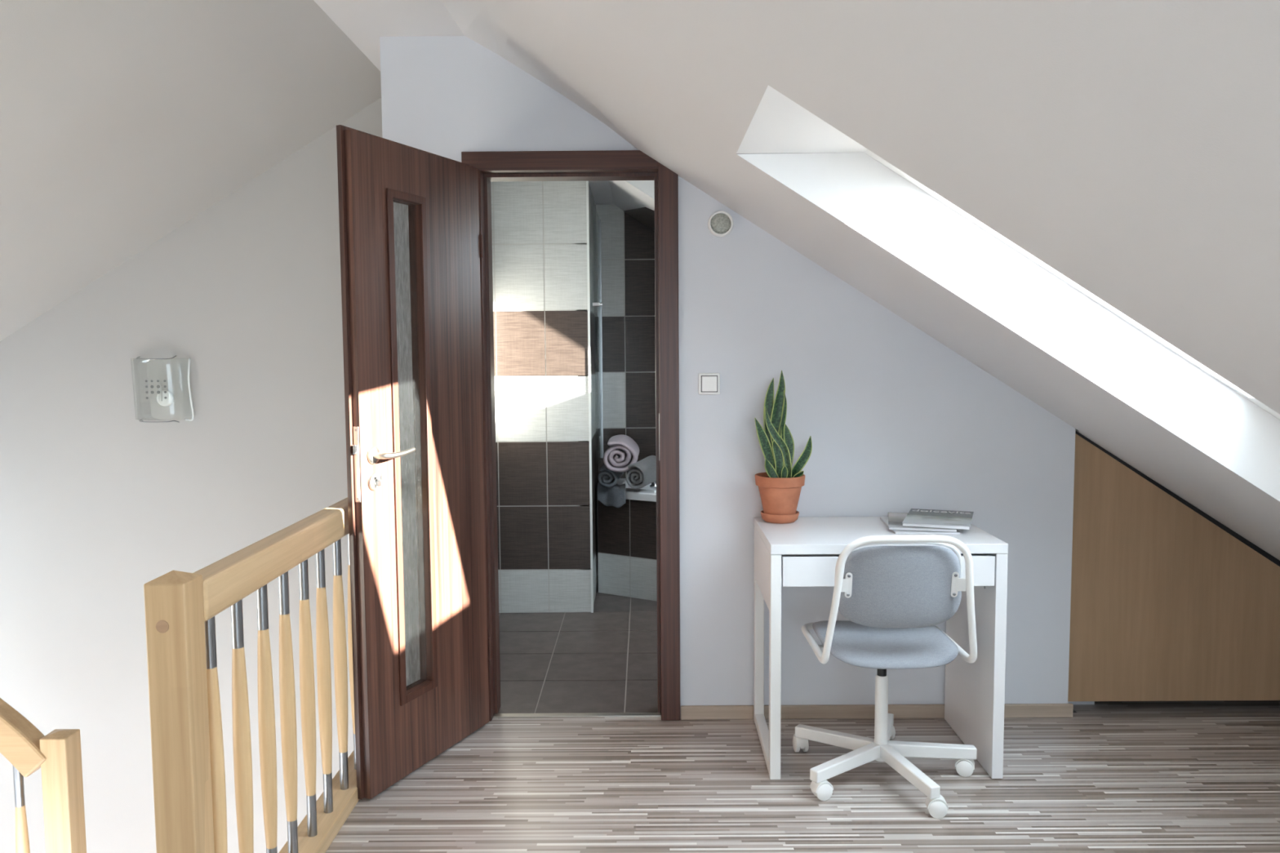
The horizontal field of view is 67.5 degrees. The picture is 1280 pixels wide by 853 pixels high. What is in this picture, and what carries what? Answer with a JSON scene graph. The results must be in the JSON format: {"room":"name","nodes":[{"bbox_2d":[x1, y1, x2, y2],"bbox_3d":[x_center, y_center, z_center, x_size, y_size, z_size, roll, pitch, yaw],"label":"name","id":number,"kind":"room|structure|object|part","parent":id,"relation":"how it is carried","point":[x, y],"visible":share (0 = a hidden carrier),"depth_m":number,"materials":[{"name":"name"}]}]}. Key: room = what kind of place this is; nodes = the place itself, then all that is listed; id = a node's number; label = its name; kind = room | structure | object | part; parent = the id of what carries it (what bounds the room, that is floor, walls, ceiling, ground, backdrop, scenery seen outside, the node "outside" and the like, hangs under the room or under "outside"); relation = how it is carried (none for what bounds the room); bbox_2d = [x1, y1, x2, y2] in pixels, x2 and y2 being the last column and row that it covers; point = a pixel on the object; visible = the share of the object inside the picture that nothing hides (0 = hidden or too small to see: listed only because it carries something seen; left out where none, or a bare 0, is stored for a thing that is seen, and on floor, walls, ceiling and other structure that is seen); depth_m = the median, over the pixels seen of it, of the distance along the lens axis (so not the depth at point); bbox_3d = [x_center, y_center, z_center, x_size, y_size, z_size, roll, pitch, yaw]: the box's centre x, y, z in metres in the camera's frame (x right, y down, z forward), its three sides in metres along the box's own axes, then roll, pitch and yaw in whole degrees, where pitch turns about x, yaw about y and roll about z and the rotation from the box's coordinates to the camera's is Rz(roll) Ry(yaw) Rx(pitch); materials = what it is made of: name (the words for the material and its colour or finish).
{"room":"home office","nodes":[
{"label":"home office","id":0,"kind":"room"},
{"bbox_2d":[0,0,381,341],"bbox_3d":[-2.221,-0.486,1.045,2.394,1.528,6.270,0,4,0],"label":"ceiling","id":1,"kind":"structure","parent":0,"point":[122,122],"depth_m":3.17,"materials":[{"name":"paint"}]},
{"bbox_2d":[0,97,382,852],"bbox_3d":[-2.079,1.086,4.251,2.385,5.300,0.120,0,4,0],"label":"wall","id":2,"kind":"structure","parent":0,"point":[99,503],"depth_m":4.12,"materials":[{"name":"paint"}]},
{"bbox_2d":[136,355,194,422],"bbox_3d":[-2.026,-0.157,4.043,0.264,0.285,0.102,0,4,0],"label":"wall lamp","id":3,"kind":"object","parent":2,"relation":"attached to","point":[164,397],"visible":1,"depth_m":4.05,"materials":[{"name":"clear glass"}]},
{"bbox_3d":[-2.026,-0.143,4.050,0.014,0.070,0.014,0,4,0],"label":"bulb","id":4,"kind":"part","parent":3,"relation":"part of","materials":[{"name":"white glass"}]},
{"bbox_3d":[-2.026,-0.120,4.088,0.068,0.068,0.018,0,4,0],"label":"plate","id":5,"kind":"part","parent":3,"relation":"part of","materials":[{"name":"white plastic"}]},
{"bbox_2d":[313,0,464,71],"bbox_3d":[-0.817,-1.217,0.972,0.426,0.080,6.250,0,4,0],"label":"ceiling","id":6,"kind":"structure","parent":0,"point":[363,22],"depth_m":3.18,"materials":[{"name":"paint"}]},
{"bbox_2d":[440,0,635,147],"bbox_3d":[-0.321,-1.121,2.758,0.636,0.404,1.200,0,4,0],"label":"ceiling","id":7,"kind":"structure","parent":0,"point":[475,19],"depth_m":3.09,"materials":[{"name":"paint"}]},
{"bbox_2d":[490,181,593,613],"bbox_3d":[-0.522,-0.144,4.924,0.539,2.225,0.062,0,4,0],"label":"tiled wall","id":8,"kind":"structure","parent":0,"point":[540,268],"depth_m":4.89,"materials":[{"name":"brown tile"}]},
{"bbox_2d":[586,181,593,613],"bbox_3d":[-0.256,-0.136,4.893,0.011,2.210,0.011,0,4,0],"label":"trim","id":9,"kind":"structure","parent":8,"relation":"attached to","point":[587,182],"depth_m":4.89,"materials":[{"name":"white"}]},
{"bbox_2d":[576,183,599,604],"bbox_3d":[-0.285,-0.176,5.323,0.062,2.225,0.860,0,4,0],"label":"wall","id":10,"kind":"structure","parent":0,"point":[593,250],"depth_m":5.31,"materials":[{"name":"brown tile"}]},
{"bbox_2d":[591,219,603,457],"bbox_3d":[-0.219,-0.487,5.342,0.055,1.400,0.685,0,4,0],"label":"screen","id":11,"kind":"object","parent":10,"relation":"attached to","point":[599,304],"visible":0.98,"depth_m":5.65,"materials":[{"name":"clear glass"}]},
{"bbox_2d":[588,180,654,210],"bbox_3d":[0.436,-0.623,4.659,2.665,1.223,2.280,0,4,0],"label":"ceiling","id":12,"kind":"structure","parent":0,"point":[620,193],"depth_m":5.03,"materials":[{"name":"paint"}]},
{"bbox_2d":[623,207,654,231],"bbox_3d":[0.738,-0.715,5.264,1.666,1.062,0.844,0,4,0],"label":"tiles","id":13,"kind":"structure","parent":12,"relation":"attached to","point":[645,215],"depth_m":5.36,"materials":[{"name":"brown tile"}]},
{"bbox_2d":[625,180,654,199],"bbox_3d":[0.606,-0.721,4.269,1.440,0.916,0.640,0,4,0],"label":"lining","id":14,"kind":"object","parent":12,"relation":"attached to","point":[647,187],"depth_m":4.56,"materials":[{"name":"white paint"}]},
{"bbox_2d":[595,204,656,478],"bbox_3d":[0.697,-0.218,5.761,1.900,2.225,0.062,0,4,0],"label":"wall","id":15,"kind":"structure","parent":0,"point":[628,245],"depth_m":5.71,"materials":[{"name":"brown tile"}]},
{"bbox_2d":[379,35,1075,718],"bbox_3d":[0.332,-0.027,3.502,2.460,2.800,0.120,0,4,0],"label":"wall","id":16,"kind":"structure","parent":0,"point":[896,420],"depth_m":3.44,"materials":[{"name":"paint"}]},
{"bbox_2d":[336,124,491,799],"bbox_3d":[-0.689,0.107,3.107,0.171,1.988,0.682,2,5,29],"label":"door","id":17,"kind":"structure","parent":16,"relation":"in","point":[400,727],"depth_m":3.06,"materials":[{"name":"brown wood"}]},
{"bbox_3d":[-0.830,0.112,2.812,0.019,0.223,0.002,2,5,24],"label":"lock plate","id":18,"kind":"part","parent":17,"relation":"part of","materials":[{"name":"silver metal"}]},
{"bbox_3d":[-0.731,0.081,2.888,0.049,0.024,0.149,4,6,42],"label":"lever handle","id":19,"kind":"part","parent":17,"relation":"part of","materials":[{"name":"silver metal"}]},
{"bbox_2d":[461,150,679,721],"bbox_3d":[-0.239,0.051,3.510,0.759,2.051,0.151,0,4,0],"label":"door frame","id":20,"kind":"structure","parent":16,"relation":"attached to","point":[590,165],"depth_m":3.44,"materials":[{"name":"brown wood"}]},
{"bbox_3d":[-0.585,0.091,3.448,0.066,1.985,0.018,0,4,0],"label":"casing","id":21,"kind":"part","parent":20,"relation":"part of","materials":[{"name":"brown wood"}]},
{"bbox_3d":[-0.281,-0.933,3.367,0.689,0.066,0.018,0,4,0],"label":"lintel casing","id":22,"kind":"part","parent":20,"relation":"part of","materials":[{"name":"brown wood"}]},
{"bbox_3d":[0.070,0.038,3.459,0.002,0.170,0.030,0,4,0],"label":"strike plate","id":23,"kind":"part","parent":20,"relation":"part of","materials":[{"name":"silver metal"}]},
{"bbox_3d":[0.106,0.072,3.443,0.070,2.014,0.018,0,4,0],"label":"casing","id":24,"kind":"part","parent":20,"relation":"part of","materials":[{"name":"brown wood"}]},
{"bbox_2d":[698,373,719,394],"bbox_3d":[0.247,-0.153,3.425,0.077,0.077,0.014,0,4,0],"label":"light switch","id":25,"kind":"object","parent":16,"relation":"attached to","point":[708,383],"visible":1,"depth_m":3.42,"materials":[{"name":"white plastic"}]},
{"bbox_2d":[707,210,733,236],"bbox_3d":[0.284,-0.713,3.375,0.089,0.089,0.026,0,4,0],"label":"air vent","id":26,"kind":"object","parent":16,"relation":"in","point":[720,224],"visible":1,"depth_m":3.37,"materials":[{"name":"white plastic"}]},
{"bbox_2d":[680,703,1073,719],"bbox_3d":[0.347,1.049,3.518,2.475,0.051,0.014,0,4,0],"label":"baseboard","id":27,"kind":"structure","parent":16,"relation":"attached to","point":[1011,710],"depth_m":3.51,"materials":[{"name":"laminate"}]},
{"bbox_2d":[1067,430,1279,701],"bbox_3d":[2.196,0.508,3.506,1.251,1.009,0.018,0,4,0],"label":"closet door","id":28,"kind":"structure","parent":16,"relation":"in","point":[1170,602],"depth_m":3.51,"materials":[{"name":"brown wood"}]},
{"bbox_2d":[325,583,1279,852],"bbox_3d":[1.025,1.167,3.872,3.905,0.250,3.920,0,4,0],"label":"floor","id":29,"kind":"structure","parent":0,"point":[1209,782],"depth_m":3.00,"materials":[{"name":"laminate"}]},
{"bbox_2d":[143,497,359,852],"bbox_3d":[-0.901,0.834,2.702,0.105,1.224,1.615,0,4,0],"label":"stair railing","id":30,"kind":"object","parent":29,"relation":"on","point":[181,607],"visible":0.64,"depth_m":2.15,"materials":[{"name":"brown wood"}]},
{"bbox_3d":[-0.917,0.893,1.939,0.080,1.224,0.080,0,4,0],"label":"newel post","id":31,"kind":"part","parent":30,"relation":"part of","materials":[{"name":"brown wood"}]},
{"bbox_3d":[-0.906,0.295,2.701,0.065,0.087,1.533,0,4,0],"label":"handrail","id":32,"kind":"part","parent":30,"relation":"part of","materials":[{"name":"brown wood"}]},
{"bbox_3d":[-0.898,1.120,2.758,0.096,0.046,1.519,0,4,0],"label":"rail","id":33,"kind":"part","parent":30,"relation":"part of","materials":[{"name":"brown wood"}]},
{"bbox_2d":[493,712,661,717],"bbox_3d":[-0.233,1.073,3.564,0.621,0.005,0.032,0,4,0],"label":"threshold","id":34,"kind":"object","parent":29,"relation":"on","point":[566,714],"visible":1,"depth_m":3.56,"materials":[{"name":"brown wood"}]},
{"bbox_2d":[596,478,657,601],"bbox_3d":[0.696,0.609,5.305,1.866,0.648,0.970,0,4,0],"label":"ledge","id":35,"kind":"object","parent":29,"relation":"on","point":[627,534],"visible":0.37,"depth_m":5.26,"materials":[{"name":"brown tile"}]},
{"bbox_2d":[597,481,626,507],"bbox_3d":[-0.156,0.373,5.305,0.158,0.120,0.256,0,4,0],"label":"towel","id":36,"kind":"object","parent":35,"relation":"on","point":[615,495],"visible":0.9,"depth_m":5.22,"materials":[{"name":"fabric"}]},
{"bbox_2d":[598,464,624,487],"bbox_3d":[-0.160,0.263,5.363,0.111,0.118,0.325,0,4,6],"label":"rolled towel","id":37,"kind":"object","parent":36,"relation":"on","point":[606,477],"visible":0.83,"depth_m":5.22,"materials":[{"name":"fabric"}]},
{"bbox_2d":[603,434,639,471],"bbox_3d":[-0.102,0.148,5.321,0.195,0.182,0.329,0,4,0],"label":"rolled towel","id":38,"kind":"object","parent":37,"relation":"on","point":[617,457],"visible":0.98,"depth_m":5.18,"materials":[{"name":"fabric"}]},
{"bbox_2d":[596,478,656,502],"bbox_3d":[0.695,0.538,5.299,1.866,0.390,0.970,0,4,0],"label":"shelf","id":39,"kind":"object","parent":35,"relation":"in","point":[647,493],"depth_m":5.22,"materials":[{"name":"white ceramic"}]},
{"bbox_2d":[626,455,656,488],"bbox_3d":[0.030,0.253,5.307,0.125,0.153,0.347,1,5,20],"label":"rolled towel","id":40,"kind":"object","parent":35,"relation":"on","point":[644,473],"visible":0.91,"depth_m":5.17,"materials":[{"name":"grey fabric"}]},
{"bbox_3d":[0.081,0.312,5.375,0.052,0.058,0.052,0,4,0],"label":"tap knob","id":41,"kind":"part","parent":35,"relation":"part of","materials":[{"name":"silver metal"}]},
{"bbox_2d":[753,516,1008,779],"bbox_3d":[0.775,0.718,3.231,0.735,0.750,0.505,0,4,0],"label":"desk","id":42,"kind":"object","parent":29,"relation":"on","point":[805,552],"visible":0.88,"depth_m":3.05,"materials":[{"name":"white paint"}]},
{"bbox_3d":[0.427,0.736,3.236,0.034,0.719,0.493,0,4,1],"label":"leg frame","id":43,"kind":"part","parent":42,"relation":"part of","materials":[{"name":"white wood"}]},
{"bbox_2d":[754,370,812,523],"bbox_3d":[0.489,0.068,3.348,0.175,0.529,0.175,-4,6,-42],"label":"snake plant","id":44,"kind":"object","parent":42,"relation":"on","point":[780,488],"visible":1,"depth_m":3.34,"materials":[{"name":"green plant"}]},
{"bbox_3d":[0.490,0.245,3.362,0.175,0.152,0.175,0,4,0],"label":"pot","id":45,"kind":"part","parent":44,"relation":"part of","materials":[{"name":"ceramic"}]},
{"bbox_3d":[0.769,0.432,3.171,0.653,0.094,0.423,0,4,0],"label":"drawer","id":46,"kind":"part","parent":42,"relation":"part of","materials":[{"name":"white paint"}]},
{"bbox_2d":[880,516,959,533],"bbox_3d":[0.944,0.334,3.252,0.210,0.006,0.290,0,4,4],"label":"magazine","id":47,"kind":"object","parent":42,"relation":"on","point":[885,519],"visible":0.2,"depth_m":3.12,"materials":[{"name":"white paper"}]},
{"bbox_2d":[888,512,956,532],"bbox_3d":[0.957,0.324,3.266,0.215,0.007,0.300,1,5,14],"label":"magazine","id":48,"kind":"object","parent":47,"relation":"on","point":[895,520],"visible":0.47,"depth_m":3.17,"materials":[{"name":"white paper"}]},
{"bbox_2d":[902,508,973,529],"bbox_3d":[1.016,0.313,3.260,0.212,0.011,0.305,1,5,21],"label":"magazine","id":49,"kind":"object","parent":48,"relation":"on","point":[950,519],"visible":1,"depth_m":3.22,"materials":[{"name":"white paper"}]},
{"bbox_3d":[1.122,0.730,3.226,0.035,0.716,0.493,0,4,1],"label":"panel","id":50,"kind":"part","parent":42,"relation":"part of","materials":[{"name":"white paint"}]},
{"bbox_2d":[792,534,977,818],"bbox_3d":[0.787,0.697,3.026,0.556,0.823,0.610,0,4,0],"label":"swivel chair","id":51,"kind":"object","parent":29,"relation":"on","point":[894,598],"visible":1,"depth_m":2.81,"materials":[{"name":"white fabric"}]},
{"bbox_3d":[0.762,0.712,3.028,0.400,0.048,0.160,0,4,0],"label":"seat plate","id":52,"kind":"part","parent":51,"relation":"part of","materials":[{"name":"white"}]},
{"bbox_3d":[0.639,1.019,3.138,0.280,0.051,0.033,3,6,37],"label":"arm","id":53,"kind":"part","parent":51,"relation":"part of","materials":[{"name":"white plastic"}]},
{"bbox_3d":[0.635,1.034,2.952,0.280,0.051,0.033,-3,5,-35],"label":"arm","id":54,"kind":"part","parent":51,"relation":"part of","materials":[{"name":"white plastic"}]},
{"bbox_3d":[0.762,0.677,3.017,0.406,0.051,0.424,0,4,0],"label":"seat","id":55,"kind":"part","parent":51,"relation":"part of","materials":[{"name":"grey fabric"}]},
{"bbox_3d":[0.760,0.495,2.979,0.456,0.414,0.515,0,4,0],"label":"tube frame","id":56,"kind":"part","parent":51,"relation":"part of","materials":[{"name":"white metal"}]},
{"bbox_3d":[0.817,1.014,3.191,0.033,0.051,0.280,1,5,19],"label":"arm","id":57,"kind":"part","parent":51,"relation":"part of","materials":[{"name":"white plastic"}]},
{"bbox_3d":[0.759,0.464,2.782,0.369,0.252,0.085,0,4,0],"label":"backrest","id":58,"kind":"part","parent":51,"relation":"part of","materials":[{"name":"grey fabric"}]},
{"bbox_3d":[0.810,1.037,2.891,0.033,0.051,0.280,-2,5,-17],"label":"arm","id":59,"kind":"part","parent":51,"relation":"part of","materials":[{"name":"white plastic"}]},
{"bbox_3d":[0.922,1.025,3.039,0.280,0.051,0.033,0,4,1],"label":"arm","id":60,"kind":"part","parent":51,"relation":"part of","materials":[{"name":"white plastic"}]},
{"bbox_2d":[484,0,1279,560],"bbox_3d":[1.157,-0.041,0.879,3.595,2.286,5.900,0,4,0],"label":"ceiling","id":61,"kind":"structure","parent":0,"point":[1130,148],"depth_m":1.65,"materials":[{"name":"paint"}]},
{"bbox_2d":[736,85,1279,501],"bbox_3d":[1.062,-0.216,2.308,1.596,1.016,0.676,0,4,0],"label":"skylight","id":62,"kind":"object","parent":61,"relation":"attached to","point":[842,180],"visible":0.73,"depth_m":2.63,"materials":[{"name":"white"}]},
{"bbox_2d":[864,149,1279,419],"bbox_3d":[1.248,-0.349,2.297,1.315,0.861,0.716,0,4,0],"label":"window","id":63,"kind":"structure","parent":62,"relation":"attached to","point":[868,152],"depth_m":2.62,"materials":[{"name":"white"}]},
{"bbox_2d":[1067,429,1094,704],"bbox_3d":[1.676,0.369,4.730,0.100,1.400,2.280,0,4,0],"label":"wall","id":64,"kind":"structure","parent":0,"point":[1068,702],"depth_m":3.64,"materials":[{"name":"paint"}]},
{"bbox_3d":[-2.090,3.048,3.205,2.345,1.550,2.270,0,4,0],"label":"floor","id":65,"kind":"structure","parent":0,"visible":0},
{"bbox_2d":[0,697,86,852],"bbox_3d":[-2.433,1.235,2.834,1.548,2.127,0.083,0,4,0],"label":"stair railing","id":66,"kind":"object","parent":65,"relation":"on","point":[58,753],"visible":1,"depth_m":2.79,"materials":[{"name":"brown wood"}]},
{"bbox_3d":[-2.466,0.598,2.777,1.491,0.847,0.067,0,4,0],"label":"handrail","id":67,"kind":"part","parent":66,"relation":"part of","materials":[{"name":"brown wood"}]},
{"bbox_3d":[-1.694,1.591,2.862,0.076,1.403,0.076,0,4,0],"label":"newel post","id":68,"kind":"part","parent":66,"relation":"part of","materials":[{"name":"brown wood"}]}
]}

